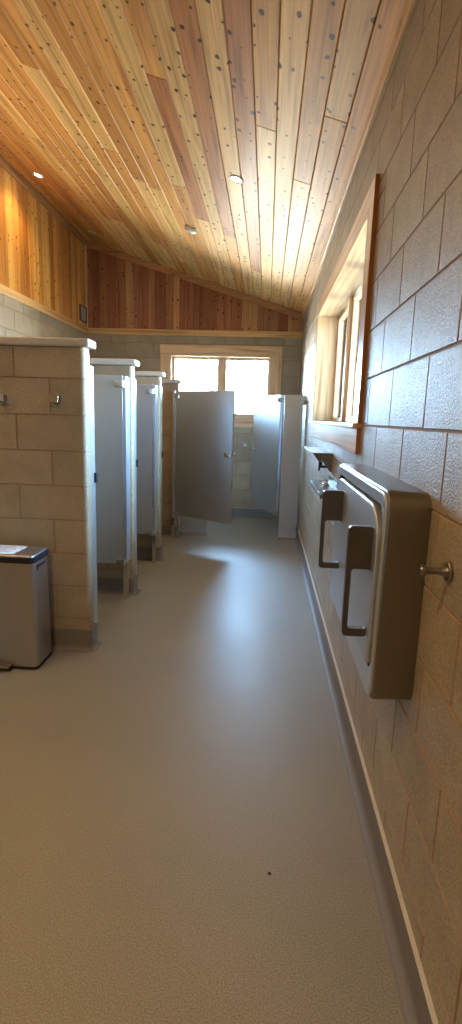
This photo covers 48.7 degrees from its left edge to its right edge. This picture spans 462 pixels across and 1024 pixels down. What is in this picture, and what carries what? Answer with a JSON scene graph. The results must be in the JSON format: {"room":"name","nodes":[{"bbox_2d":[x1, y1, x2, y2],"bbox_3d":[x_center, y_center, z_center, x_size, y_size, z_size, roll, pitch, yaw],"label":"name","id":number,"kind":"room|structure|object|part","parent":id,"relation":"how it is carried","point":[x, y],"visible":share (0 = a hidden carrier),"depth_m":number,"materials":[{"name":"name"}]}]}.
{"room":"public restroom","nodes":[
{"label":"public restroom","id":0,"kind":"room"},
{"bbox_2d":[0,165,86,337],"bbox_3d":[-2.499,-1.071,2.784,0.240,3.822,9.780,2,11,4],"label":"wall","id":1,"kind":"structure","parent":0,"point":[41,260],"depth_m":5.57,"materials":[{"name":"brown wood"}]},
{"bbox_2d":[0,156,85,244],"bbox_3d":[-2.315,-2.852,2.433,0.022,0.070,9.278,2,11,4],"label":"trim","id":2,"kind":"structure","parent":1,"relation":"attached to","point":[3,163],"depth_m":5.52,"materials":[{"name":"brown wood"}]},
{"bbox_2d":[0,284,87,333],"bbox_3d":[-2.349,-1.721,2.642,0.024,0.080,9.276,2,11,4],"label":"trim","id":3,"kind":"structure","parent":1,"relation":"attached to","point":[4,290],"depth_m":5.68,"materials":[{"name":"brown wood"}]},
{"bbox_2d":[79,304,86,323],"bbox_3d":[-2.030,-2.719,7.004,0.022,0.210,0.240,2,11,4],"label":"wall speaker","id":4,"kind":"object","parent":1,"relation":"attached to","point":[82,309],"visible":1,"depth_m":6.99,"materials":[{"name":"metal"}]},
{"bbox_2d":[81,306,85,321],"bbox_3d":[-2.034,-2.720,7.004,0.014,0.180,0.210,2,11,4],"label":"grille","id":5,"kind":"object","parent":4,"relation":"attached to","point":[83,309],"depth_m":7.01,"materials":[{"name":"grey metal"}]},
{"bbox_2d":[84,244,88,327],"bbox_3d":[-2.009,-3.131,7.080,0.022,1.092,0.060,2,11,4],"label":"trim","id":6,"kind":"structure","parent":1,"relation":"attached to","point":[85,247],"depth_m":7.05,"materials":[{"name":"brown wood"}]},
{"bbox_2d":[0,336,101,652],"bbox_3d":[-1.597,-0.094,3.086,1.603,1.845,0.180,2,11,4],"label":"wall","id":7,"kind":"structure","parent":0,"point":[46,472],"depth_m":2.97,"materials":[{"name":"beige brick"}]},
{"bbox_2d":[0,394,7,402],"bbox_3d":[-1.299,-0.643,2.886,0.050,0.050,0.052,2,11,4],"label":"coat hook","id":8,"kind":"object","parent":7,"relation":"attached to","point":[3,397],"visible":1,"depth_m":2.90,"materials":[{"name":"grey metal"}]},
{"bbox_2d":[49,395,60,403],"bbox_3d":[-0.987,-0.632,2.866,0.050,0.050,0.052,2,11,4],"label":"coat hook","id":9,"kind":"object","parent":7,"relation":"attached to","point":[55,399],"visible":1,"depth_m":2.84,"materials":[{"name":"grey metal"}]},
{"bbox_2d":[89,365,98,637],"bbox_3d":[-0.858,-0.018,3.150,0.046,1.715,0.107,2,11,4],"label":"pilaster","id":10,"kind":"object","parent":7,"relation":"attached to","point":[94,475],"visible":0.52,"depth_m":3.14,"materials":[{"name":"white metal"}]},
{"bbox_2d":[89,358,140,595],"bbox_3d":[-1.526,-0.277,4.083,1.603,1.845,0.180,2,11,4],"label":"wall","id":11,"kind":"structure","parent":0,"point":[109,575],"depth_m":4.02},
{"bbox_2d":[123,376,130,598],"bbox_3d":[-0.807,-0.164,3.948,0.036,1.715,0.112,2,11,4],"label":"pilaster","id":12,"kind":"object","parent":11,"relation":"attached to","point":[126,391],"visible":0.95,"depth_m":3.92,"materials":[{"name":"white metal"}]},
{"bbox_2d":[93,375,125,565],"bbox_3d":[-1.176,-0.302,3.846,0.758,1.429,0.085,2,11,1],"label":"door","id":13,"kind":"structure","parent":12,"relation":"attached to","point":[108,389],"depth_m":3.83,"materials":[{"name":"white metal"}]},
{"bbox_2d":[135,379,137,585],"bbox_3d":[-0.787,-0.201,4.147,0.046,1.715,0.107,2,11,4],"label":"pilaster","id":14,"kind":"object","parent":11,"relation":"attached to","point":[136,459],"visible":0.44,"depth_m":4.18,"materials":[{"name":"white metal"}]},
{"bbox_3d":[-0.792,-0.207,4.147,0.028,1.703,0.099,2,11,4],"label":"panel","id":15,"kind":"part","parent":14,"relation":"part of","materials":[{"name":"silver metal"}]},
{"bbox_2d":[135,371,164,560],"bbox_3d":[-1.455,-0.461,5.084,1.603,1.845,0.180,2,11,4],"label":"wall","id":16,"kind":"structure","parent":0,"point":[144,542],"depth_m":5.02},
{"bbox_2d":[152,385,157,562],"bbox_3d":[-0.735,-0.348,4.949,0.036,1.715,0.112,2,11,4],"label":"pilaster","id":17,"kind":"object","parent":16,"relation":"attached to","point":[155,396],"visible":0.91,"depth_m":4.92,"materials":[{"name":"white metal"}]},
{"bbox_2d":[136,384,154,535],"bbox_3d":[-1.105,-0.485,4.847,0.758,1.429,0.085,2,11,1],"label":"door","id":18,"kind":"structure","parent":17,"relation":"attached to","point":[144,392],"depth_m":4.82,"materials":[{"name":"white metal"}]},
{"bbox_3d":[-0.735,-0.354,4.948,0.028,1.703,0.104,2,11,4],"label":"panel","id":19,"kind":"part","parent":17,"relation":"part of","materials":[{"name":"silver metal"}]},
{"bbox_2d":[161,400,162,543],"bbox_3d":[-0.716,-0.384,5.148,0.046,1.715,0.107,2,11,4],"label":"pilaster","id":20,"kind":"object","parent":16,"relation":"attached to","point":[161,400],"visible":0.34,"depth_m":5.17,"materials":[{"name":"white metal"}]},
{"bbox_3d":[-0.721,-0.390,5.147,0.028,1.703,0.099,2,11,4],"label":"panel","id":21,"kind":"part","parent":20,"relation":"part of","materials":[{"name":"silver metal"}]},
{"bbox_2d":[162,379,182,537],"bbox_3d":[-1.383,-0.644,6.085,1.603,1.845,0.180,2,11,4],"label":"wall","id":22,"kind":"structure","parent":0,"point":[168,385],"depth_m":5.98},
{"bbox_2d":[171,391,175,538],"bbox_3d":[-0.664,-0.531,5.950,0.036,1.715,0.112,2,11,4],"label":"pilaster","id":23,"kind":"object","parent":22,"relation":"attached to","point":[173,518],"visible":0.93,"depth_m":5.91,"materials":[{"name":"white metal"}]},
{"bbox_3d":[-0.664,-0.537,5.949,0.028,1.703,0.104,2,11,4],"label":"panel","id":24,"kind":"part","parent":23,"relation":"part of","materials":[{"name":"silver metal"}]},
{"bbox_2d":[174,390,234,523],"bbox_3d":[-0.312,-0.607,5.629,0.818,1.429,0.085,9,13,35],"label":"door","id":25,"kind":"structure","parent":23,"relation":"attached to","point":[204,420],"depth_m":5.59,"materials":[{"name":"grey metal"}]},
{"bbox_2d":[179,516,206,535],"bbox_3d":[-0.442,-0.554,6.106,0.343,1.715,0.036,2,11,4],"label":"pilaster","id":26,"kind":"object","parent":22,"relation":"attached to","point":[188,526],"visible":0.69,"depth_m":6.23,"materials":[{"name":"white metal"}]},
{"bbox_2d":[87,247,302,508],"bbox_3d":[-0.536,-1.882,7.357,3.508,3.864,0.240,2,11,4],"label":"wall","id":27,"kind":"structure","parent":0,"point":[124,294],"depth_m":7.09,"materials":[{"name":"brown wood"}]},
{"bbox_2d":[86,240,302,319],"bbox_3d":[-0.505,-3.176,6.983,3.028,0.995,0.024,2,11,4],"label":"trim","id":28,"kind":"structure","parent":27,"relation":"attached to","point":[89,244],"depth_m":6.97,"materials":[{"name":"brown wood"}]},
{"bbox_2d":[88,328,302,337],"bbox_3d":[-0.526,-2.495,7.109,3.028,0.080,0.024,2,11,4],"label":"trim","id":29,"kind":"structure","parent":27,"relation":"attached to","point":[117,331],"depth_m":7.09,"materials":[{"name":"brown wood"}]},
{"bbox_2d":[160,344,282,427],"bbox_3d":[-0.152,-1.789,7.285,1.739,1.120,0.202,2,11,4],"label":"window frame","id":30,"kind":"structure","parent":27,"relation":"in","point":[169,353],"depth_m":7.16,"materials":[{"name":"brown wood"}]},
{"bbox_3d":[-0.942,-1.813,7.266,0.140,0.842,0.018,2,11,4],"label":"casing","id":31,"kind":"part","parent":30,"relation":"part of","materials":[{"name":"brown wood"}]},
{"bbox_3d":[-0.504,-1.815,7.367,0.683,0.811,0.050,2,11,4],"label":"sash frame","id":32,"kind":"part","parent":30,"relation":"part of","materials":[{"name":"brown wood"}]},
{"bbox_3d":[-0.142,-2.260,7.127,1.715,0.135,0.018,2,11,4],"label":"head casing","id":33,"kind":"part","parent":30,"relation":"part of","materials":[{"name":"brown wood"}]},
{"bbox_3d":[0.221,-1.785,7.321,0.658,0.811,0.050,2,11,4],"label":"sash frame","id":34,"kind":"part","parent":30,"relation":"part of","materials":[{"name":"brown wood"}]},
{"bbox_3d":[0.628,-1.747,7.167,0.140,0.842,0.018,2,11,4],"label":"casing","id":35,"kind":"part","parent":30,"relation":"part of","materials":[{"name":"brown wood"}]},
{"bbox_2d":[232,508,278,518],"bbox_3d":[-0.601,-0.023,7.560,3.028,0.132,0.040,2,11,4],"label":"baseboard","id":36,"kind":"structure","parent":27,"relation":"attached to","point":[236,512],"depth_m":7.51,"materials":[{"name":"grey"}]},
{"bbox_2d":[0,516,403,1023],"bbox_3d":[-0.928,0.934,3.040,3.628,0.120,9.900,2,11,4],"label":"floor","id":37,"kind":"structure","parent":0,"point":[154,779],"depth_m":1.85,"materials":[{"name":"grey concrete"}]},
{"bbox_2d":[0,544,51,669],"bbox_3d":[-1.289,0.544,2.927,0.425,0.667,0.275,2,11,4],"label":"bin","id":38,"kind":"object","parent":37,"relation":"on","point":[25,628],"visible":0.99,"depth_m":2.85,"materials":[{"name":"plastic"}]},
{"bbox_2d":[0,545,26,553],"bbox_3d":[-1.322,0.209,2.886,0.270,0.002,0.176,2,11,4],"label":"paper notice","id":39,"kind":"object","parent":38,"relation":"on","point":[4,549],"visible":1,"depth_m":2.89,"materials":[{"name":"white paper"}]},
{"bbox_3d":[-1.277,0.216,2.889,0.413,0.008,0.218,2,11,4],"label":"lid","id":40,"kind":"part","parent":38,"relation":"part of","materials":[{"name":"silver metal"}]},
{"bbox_2d":[278,395,305,539],"bbox_3d":[0.715,-0.504,6.026,0.248,1.715,0.050,2,11,4],"label":"pilaster","id":41,"kind":"object","parent":37,"relation":"on","point":[288,526],"visible":0.99,"depth_m":6.01,"materials":[{"name":"white metal"}]},
{"bbox_2d":[250,395,283,515],"bbox_3d":[0.433,-0.722,6.373,0.085,1.429,0.773,-2,11,-22],"label":"door","id":42,"kind":"structure","parent":41,"relation":"attached to","point":[267,419],"depth_m":6.32,"materials":[{"name":"white metal"}]},
{"bbox_2d":[0,0,405,312],"bbox_3d":[-0.824,-2.510,2.401,3.508,1.298,9.780,2,11,4],"label":"ceiling","id":43,"kind":"structure","parent":0,"point":[136,118],"depth_m":3.03,"materials":[{"name":"brown wood"}]},
{"bbox_2d":[33,172,43,178],"bbox_3d":[-1.863,-3.252,4.928,0.096,0.034,0.100,4,11,10],"label":"recessed light","id":44,"kind":"object","parent":43,"relation":"in","point":[34,173],"visible":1,"depth_m":4.92,"materials":[{"name":"white plastic"}]},
{"bbox_2d":[185,226,196,233],"bbox_3d":[-0.394,-2.756,4.990,0.121,0.059,0.124,4,11,10],"label":"smoke detector","id":45,"kind":"object","parent":43,"relation":"attached to","point":[188,229],"visible":1,"depth_m":4.96,"materials":[{"name":"white plastic"}]},
{"bbox_2d":[230,175,243,183],"bbox_3d":[0.041,-2.320,3.559,0.096,0.034,0.100,4,11,10],"label":"recessed light","id":46,"kind":"object","parent":43,"relation":"in","point":[234,178],"visible":1,"depth_m":3.55,"materials":[{"name":"white plastic"}]},
{"bbox_2d":[297,0,461,1023],"bbox_3d":[0.746,-0.472,2.663,0.240,2.880,9.780,2,11,4],"label":"wall","id":47,"kind":"structure","parent":0,"point":[411,430],"depth_m":1.46,"materials":[{"name":"beige brick"}]},
{"bbox_2d":[304,447,332,471],"bbox_3d":[0.617,-0.386,3.677,0.137,0.128,0.720,2,11,4],"label":"wall shelf","id":48,"kind":"object","parent":47,"relation":"attached to","point":[320,453],"visible":1,"depth_m":3.36,"materials":[{"name":"silver metal"}]},
{"bbox_3d":[0.619,-0.440,3.667,0.137,0.017,0.720,2,11,4],"label":"shelf","id":49,"kind":"part","parent":48,"relation":"part of","materials":[{"name":"silver metal"}]},
{"bbox_2d":[310,475,336,498],"bbox_3d":[0.576,-0.147,3.132,0.131,0.090,0.680,2,11,4],"label":"wall shelf","id":50,"kind":"object","parent":47,"relation":"attached to","point":[317,486],"visible":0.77,"depth_m":3.14,"materials":[{"name":"silver metal"}]},
{"bbox_2d":[318,480,328,485],"bbox_3d":[0.580,-0.183,3.187,0.067,0.035,0.043,2,11,4],"label":"fitting","id":51,"kind":"object","parent":50,"relation":"on","point":[325,482],"visible":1,"depth_m":3.17,"materials":[{"name":"silver metal"}]},
{"bbox_3d":[0.577,-0.147,3.132,0.128,0.090,0.680,2,11,4],"label":"plate","id":52,"kind":"part","parent":50,"relation":"part of","materials":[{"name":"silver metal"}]},
{"bbox_2d":[308,174,379,453],"bbox_3d":[0.801,-1.083,3.538,0.272,1.185,2.609,2,11,4],"label":"window","id":53,"kind":"structure","parent":47,"relation":"in","point":[343,308],"depth_m":3.75,"materials":[{"name":"brown wood"}]},
{"bbox_3d":[0.784,-1.323,4.754,0.018,0.957,0.115,2,11,4],"label":"casing","id":54,"kind":"part","parent":53,"relation":"part of","materials":[{"name":"brown wood"}]},
{"bbox_3d":[0.952,-1.231,4.305,0.050,0.926,0.738,2,11,4],"label":"sash frame","id":55,"kind":"part","parent":53,"relation":"part of","materials":[{"name":"brown wood"}]},
{"bbox_3d":[0.953,-1.231,4.305,0.006,0.862,0.674,2,11,4],"label":"pane","id":56,"kind":"part","parent":53,"relation":"part of","materials":[{"name":"clear glass"}]},
{"bbox_3d":[0.714,-1.620,3.446,0.018,0.100,2.585,2,11,4],"label":"head casing","id":57,"kind":"part","parent":53,"relation":"part of","materials":[{"name":"brown wood"}]},
{"bbox_3d":[0.897,-1.089,3.530,0.050,0.926,0.729,2,11,4],"label":"sash frame","id":58,"kind":"part","parent":53,"relation":"part of","materials":[{"name":"brown wood"}]},
{"bbox_3d":[0.898,-1.089,3.530,0.006,0.862,0.665,2,11,4],"label":"pane","id":59,"kind":"part","parent":53,"relation":"part of","materials":[{"name":"clear glass"}]},
{"bbox_3d":[0.612,-0.878,2.330,0.018,0.957,0.115,2,11,4],"label":"casing","id":60,"kind":"part","parent":53,"relation":"part of","materials":[{"name":"brown wood"}]},
{"bbox_2d":[302,0,417,317],"bbox_3d":[0.656,-1.843,2.418,0.022,0.064,9.300,2,11,4],"label":"trim","id":61,"kind":"structure","parent":47,"relation":"attached to","point":[410,5],"depth_m":2.31,"materials":[{"name":"brown wood"}]},
{"bbox_2d":[295,530,437,1023],"bbox_3d":[0.565,0.874,2.923,0.040,0.130,9.300,2,11,4],"label":"baseboard","id":62,"kind":"structure","parent":47,"relation":"attached to","point":[415,1000],"depth_m":1.67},
{"bbox_2d":[318,463,430,698],"bbox_3d":[0.441,0.164,1.823,0.205,0.604,0.920,2,11,4],"label":"station","id":63,"kind":"object","parent":47,"relation":"attached to","point":[382,523],"visible":1,"depth_m":1.41,"materials":[{"name":"grey plastic"}]},
{"bbox_3d":[0.398,0.069,2.023,0.084,0.314,0.022,2,11,4],"label":"handle","id":64,"kind":"part","parent":63,"relation":"part of","materials":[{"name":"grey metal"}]},
{"bbox_3d":[0.437,0.142,1.818,0.034,0.454,0.827,2,11,4],"label":"door panel","id":65,"kind":"part","parent":63,"relation":"part of","materials":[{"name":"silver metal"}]},
{"bbox_3d":[0.362,0.199,1.463,0.072,0.327,0.022,2,11,4],"label":"handle","id":66,"kind":"part","parent":63,"relation":"part of","materials":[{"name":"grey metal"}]},
{"bbox_2d":[418,561,453,581],"bbox_3d":[0.471,0.136,1.179,0.068,0.048,0.048,2,11,4],"label":"robe hook","id":67,"kind":"object","parent":47,"relation":"attached to","point":[447,571],"visible":1,"depth_m":1.17,"materials":[{"name":"grey metal"}]},
{"bbox_3d":[0.444,0.135,1.181,0.014,0.027,0.027,2,11,4],"label":"knob","id":68,"kind":"part","parent":67,"relation":"part of","materials":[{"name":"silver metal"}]},
{"bbox_3d":[0.472,0.136,1.179,0.050,0.028,0.028,2,11,4],"label":"arm","id":69,"kind":"part","parent":67,"relation":"part of","materials":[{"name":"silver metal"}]}
]}

